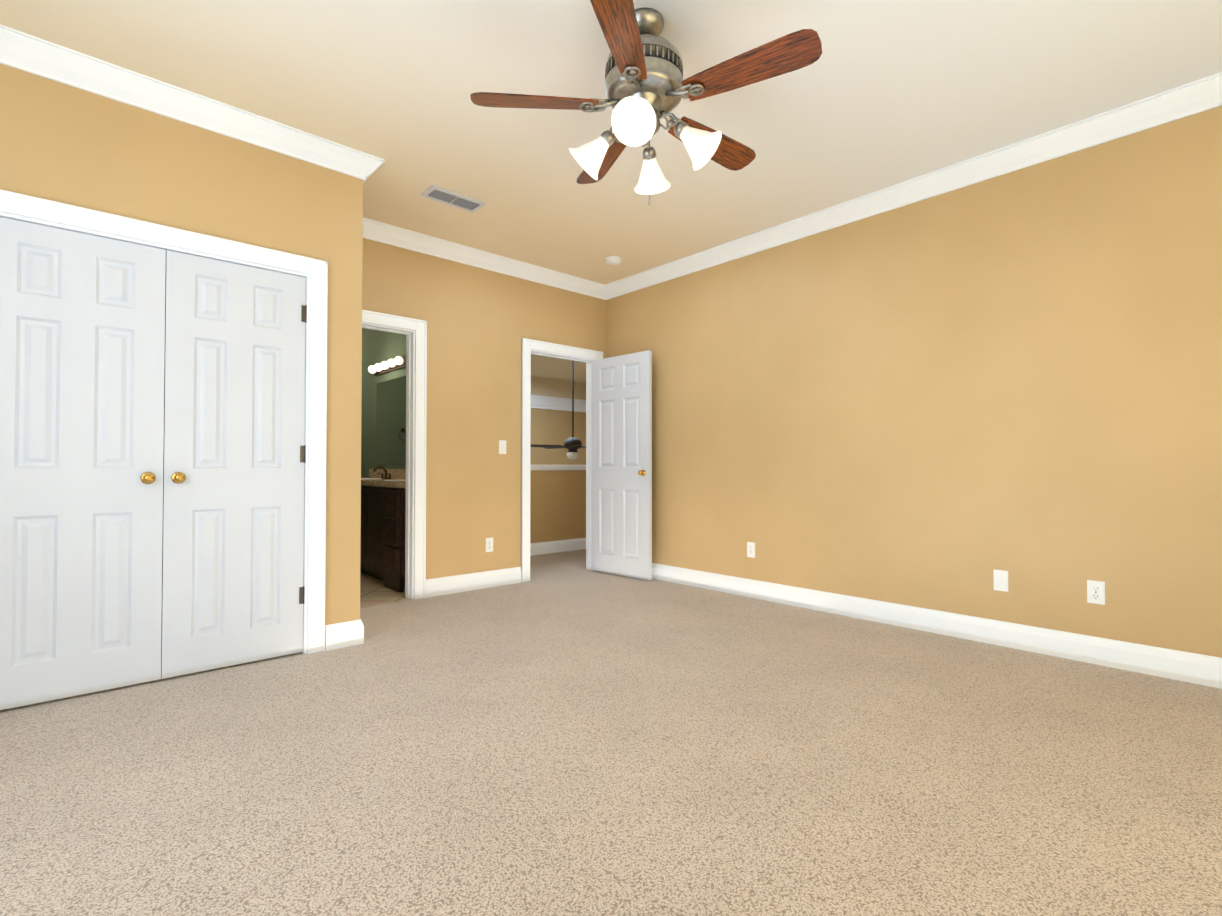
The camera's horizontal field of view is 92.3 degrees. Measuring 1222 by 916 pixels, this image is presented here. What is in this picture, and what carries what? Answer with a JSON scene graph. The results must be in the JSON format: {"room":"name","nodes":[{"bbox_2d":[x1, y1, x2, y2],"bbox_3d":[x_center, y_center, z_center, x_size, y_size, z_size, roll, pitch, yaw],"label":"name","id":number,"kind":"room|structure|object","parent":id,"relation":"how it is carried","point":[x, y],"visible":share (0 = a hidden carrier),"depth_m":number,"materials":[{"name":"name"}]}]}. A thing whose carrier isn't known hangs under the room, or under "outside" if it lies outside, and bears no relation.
{"room":"empty bedroom","nodes":[
{"label":"empty bedroom","id":0,"kind":"room"},
{"bbox_2d":[0,64,362,624],"bbox_3d":[-2.268,-0.337,2.630,2.200,2.740,0.120,1,-1,-42],"label":"wall","id":1,"kind":"structure","parent":0,"point":[65,144],"depth_m":2.90,"materials":[{"name":"paint"}]},
{"bbox_2d":[0,217,165,709],"bbox_3d":[-2.298,0.021,2.516,0.608,1.996,0.094,1,-1,-42],"label":"closet door","id":2,"kind":"structure","parent":1,"relation":"in","point":[82,338],"depth_m":2.53,"materials":[{"name":"white wood"}]},
{"bbox_2d":[0,189,327,653],"bbox_3d":[-2.104,-0.019,2.758,1.395,2.106,0.141,1,-1,-42],"label":"door frame","id":3,"kind":"structure","parent":1,"relation":"attached to","point":[80,219],"depth_m":3.12,"materials":[{"name":"white wood"}]},
{"bbox_2d":[0,24,384,182],"bbox_3d":[-2.130,-1.651,2.633,2.200,0.112,0.090,1,-1,-42],"label":"crown molding","id":4,"kind":"structure","parent":1,"relation":"attached to","point":[44,58],"depth_m":2.72,"materials":[{"name":"white wood"}]},
{"bbox_2d":[161,250,306,678],"bbox_3d":[-1.846,0.028,2.927,0.608,1.996,0.094,1,-1,-42],"label":"closet door","id":5,"kind":"structure","parent":1,"relation":"in","point":[234,461],"depth_m":2.91,"materials":[{"name":"white wood"}]},
{"bbox_2d":[325,619,363,645],"bbox_3d":[-1.693,0.981,3.628,0.020,0.135,0.886,1,-1,-42],"label":"baseboard","id":6,"kind":"structure","parent":1,"relation":"attached to","point":[352,631],"depth_m":3.26,"materials":[{"name":"white wood"}]},
{"bbox_2d":[361,328,405,477],"bbox_3d":[-1.594,-0.308,4.506,1.260,2.740,0.010,1,-1,-42],"label":"wall","id":7,"kind":"structure","parent":0,"point":[379,346],"depth_m":4.34,"materials":[{"name":"paint"}]},
{"bbox_2d":[369,470,403,477],"bbox_3d":[-1.944,0.162,5.818,0.020,0.100,2.406,1,-1,-42],"label":"backsplash","id":8,"kind":"structure","parent":7,"relation":"attached to","point":[372,473],"depth_m":6.23,"materials":[{"name":"beige stone"}]},
{"bbox_2d":[368,356,405,375],"bbox_3d":[-2.377,-0.982,6.229,0.132,0.110,0.900,1,-1,-42],"label":"wall lamp","id":9,"kind":"object","parent":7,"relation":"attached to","point":[390,365],"visible":0.92,"depth_m":6.18,"materials":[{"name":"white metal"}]},
{"bbox_2d":[376,376,405,464],"bbox_3d":[-1.994,-0.392,5.893,0.006,0.910,1.900,1,-1,-42],"label":"bathroom mirror","id":10,"kind":"object","parent":7,"relation":"attached to","point":[391,421],"visible":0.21,"depth_m":6.28,"materials":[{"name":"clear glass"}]},
{"bbox_2d":[360,572,410,606],"bbox_3d":[-3.003,1.115,6.021,1.300,0.060,4.420,1,-1,-42],"label":"floor","id":11,"kind":"structure","parent":0,"point":[374,591],"depth_m":4.61,"materials":[{"name":"beige tile"}]},
{"bbox_2d":[360,482,405,591],"bbox_3d":[-2.168,0.663,5.594,0.642,0.830,2.386,1,-1,-42],"label":"bathroom vanity","id":12,"kind":"object","parent":11,"relation":"on","point":[383,509],"depth_m":4.84,"materials":[{"name":"brown wood"}]},
{"bbox_2d":[361,478,405,485],"bbox_3d":[-2.161,0.229,5.619,0.607,0.040,2.406,1,-1,-42],"label":"countertop","id":13,"kind":"structure","parent":12,"relation":"on","point":[371,481],"depth_m":5.03,"materials":[{"name":"beige stone"}]},
{"bbox_2d":[362,238,605,578],"bbox_3d":[-1.879,-0.313,4.158,4.830,2.740,0.120,1,-1,-42],"label":"wall","id":14,"kind":"structure","parent":0,"point":[481,323],"depth_m":4.76,"materials":[{"name":"paint"}]},
{"bbox_2d":[362,310,426,598],"bbox_3d":[-1.738,0.004,4.288,0.735,2.106,0.175,1,-1,-42],"label":"door frame","id":15,"kind":"structure","parent":14,"relation":"attached to","point":[415,330],"depth_m":4.44,"materials":[{"name":"white wood"}]},
{"bbox_2d":[426,567,520,597],"bbox_3d":[-1.093,0.998,4.760,0.860,0.135,0.016,1,-1,-42],"label":"baseboard","id":16,"kind":"structure","parent":14,"relation":"attached to","point":[494,578],"depth_m":4.73,"materials":[{"name":"white wood"}]},
{"bbox_2d":[363,217,603,299],"bbox_3d":[-1.028,-1.618,4.810,2.540,0.112,0.090,1,-1,-42],"label":"crown molding","id":17,"kind":"structure","parent":14,"relation":"attached to","point":[373,230],"depth_m":4.74,"materials":[{"name":"white wood"}]},
{"bbox_2d":[486,538,492,551],"bbox_3d":[-1.003,0.717,4.851,0.070,0.115,0.010,1,-1,-42],"label":"electrical outlet","id":18,"kind":"object","parent":14,"relation":"attached to","point":[489,544],"visible":1,"depth_m":4.85,"materials":[{"name":"white plastic"}]},
{"bbox_2d":[499,440,505,453],"bbox_3d":[-0.910,-0.091,4.947,0.070,0.115,0.010,1,-1,-42],"label":"light switch","id":19,"kind":"object","parent":14,"relation":"attached to","point":[502,446],"visible":1,"depth_m":4.94,"materials":[{"name":"white plastic"}]},
{"bbox_2d":[521,338,602,582],"bbox_3d":[-0.473,0.022,5.431,0.925,2.106,0.165,1,-1,-42],"label":"door frame","id":20,"kind":"structure","parent":14,"relation":"attached to","point":[529,346],"depth_m":5.12,"materials":[{"name":"white wood"}]},
{"bbox_2d":[591,350,651,579],"bbox_3d":[0.092,0.065,5.375,0.153,1.996,0.740,1,-1,-42],"label":"entry door","id":21,"kind":"structure","parent":14,"relation":"in","point":[621,465],"depth_m":5.32,"materials":[{"name":"white wood"}]},
{"bbox_2d":[530,470,585,542],"bbox_3d":[0.231,0.621,7.710,5.050,0.980,0.120,1,-1,-42],"label":"wall","id":22,"kind":"structure","parent":0,"point":[557,505],"depth_m":6.85,"materials":[{"name":"paint"}]},
{"bbox_2d":[530,465,585,469],"bbox_3d":[0.232,0.124,7.718,5.050,0.065,0.170,1,-1,-42],"label":"trim","id":23,"kind":"structure","parent":22,"relation":"attached to","point":[532,467],"depth_m":6.84,"materials":[{"name":"white wood"}]},
{"bbox_2d":[530,538,585,555],"bbox_3d":[0.277,1.043,7.654,5.050,0.135,0.016,1,-1,-42],"label":"baseboard","id":24,"kind":"structure","parent":22,"relation":"attached to","point":[539,548],"depth_m":6.83,"materials":[{"name":"white wood"}]},
{"bbox_2d":[530,376,585,464],"bbox_3d":[-2.391,-0.215,10.610,5.290,2.740,0.120,1,-1,-42],"label":"wall","id":25,"kind":"structure","parent":0,"point":[548,427],"depth_m":11.70,"materials":[{"name":"paint"}]},
{"bbox_2d":[531,395,585,411],"bbox_3d":[-2.375,-1.100,10.606,5.050,0.250,0.170,1,-1,-42],"label":"trim","id":26,"kind":"structure","parent":25,"relation":"attached to","point":[550,403],"depth_m":11.68,"materials":[{"name":"white wood"}]},
{"bbox_2d":[0,549,1221,915],"bbox_3d":[1.066,1.083,3.921,8.900,0.060,6.600,1,-1,-42],"label":"floor carpet","id":27,"kind":"object","parent":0,"point":[566,733],"visible":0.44,"depth_m":1.90,"materials":[{"name":"beige carpet"}]},
{"bbox_2d":[0,0,1221,382],"bbox_3d":[-0.245,-1.704,5.408,9.140,0.080,10.740,1,-1,-42],"label":"ceiling","id":28,"kind":"structure","parent":0,"point":[878,94],"depth_m":2.70,"materials":[{"name":"paint"}]},
{"bbox_2d":[421,185,485,212],"bbox_3d":[-1.022,-1.682,3.823,0.370,0.013,0.170,1,-1,-42],"label":"ceiling vent","id":29,"kind":"object","parent":28,"relation":"in","point":[448,197],"visible":0.98,"depth_m":3.81,"materials":[{"name":"silver metal"}]},
{"bbox_2d":[530,361,585,459],"bbox_3d":[-0.564,-0.798,8.265,1.294,1.645,1.245,1,-1,-42],"label":"ceiling fan","id":30,"kind":"object","parent":28,"relation":"hanging from","point":[572,444],"visible":0.79,"depth_m":8.17,"materials":[{"name":"black metal"}]},
{"bbox_2d":[605,256,621,264],"bbox_3d":[0.021,-1.650,4.928,0.140,0.043,0.140,1,-1,-42],"label":"smoke detector","id":31,"kind":"object","parent":28,"relation":"attached to","point":[613,260],"visible":1,"depth_m":4.89,"materials":[{"name":"white plastic"}]},
{"bbox_2d":[470,0,821,205],"bbox_3d":[0.169,-1.354,2.333,1.243,0.715,1.288,1,-1,-42],"label":"ceiling fan","id":32,"kind":"object","parent":28,"relation":"hanging from","point":[646,84],"visible":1,"depth_m":2.20,"materials":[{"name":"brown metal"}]},
{"bbox_2d":[606,106,1221,657],"bbox_3d":[1.802,-0.319,3.787,0.120,2.740,5.620,1,-1,-42],"label":"wall","id":33,"kind":"structure","parent":0,"point":[950,402],"depth_m":3.36,"materials":[{"name":"paint"}]},
{"bbox_2d":[747,542,754,557],"bbox_3d":[1.068,0.702,4.483,0.010,0.115,0.070,1,-1,-42],"label":"electrical outlet","id":34,"kind":"object","parent":33,"relation":"attached to","point":[751,549],"visible":1,"depth_m":4.48,"materials":[{"name":"white plastic"}]},
{"bbox_2d":[604,72,1221,299],"bbox_3d":[1.724,-1.634,3.737,0.090,0.112,5.380,1,-1,-42],"label":"crown molding","id":35,"kind":"structure","parent":33,"relation":"attached to","point":[1204,94],"depth_m":3.37,"materials":[{"name":"white wood"}]},
{"bbox_2d":[652,563,1221,688],"bbox_3d":[1.746,0.982,3.717,0.030,0.135,5.380,1,-1,-42],"label":"baseboard","id":36,"kind":"structure","parent":33,"relation":"attached to","point":[1199,669],"depth_m":3.32,"materials":[{"name":"white wood"}]},
{"bbox_2d":[993,570,1007,591],"bbox_3d":[2.171,0.683,3.271,0.007,0.115,0.070,1,-1,-42],"label":"blank wall plate","id":37,"kind":"object","parent":33,"relation":"attached to","point":[1000,580],"visible":1,"depth_m":3.27,"materials":[{"name":"white plastic"}]},
{"bbox_2d":[1087,580,1104,604],"bbox_3d":[2.448,0.678,2.965,0.010,0.115,0.070,1,-1,-42],"label":"electrical outlet","id":38,"kind":"object","parent":33,"relation":"attached to","point":[1095,592],"visible":1,"depth_m":2.96,"materials":[{"name":"white plastic"}]}
]}

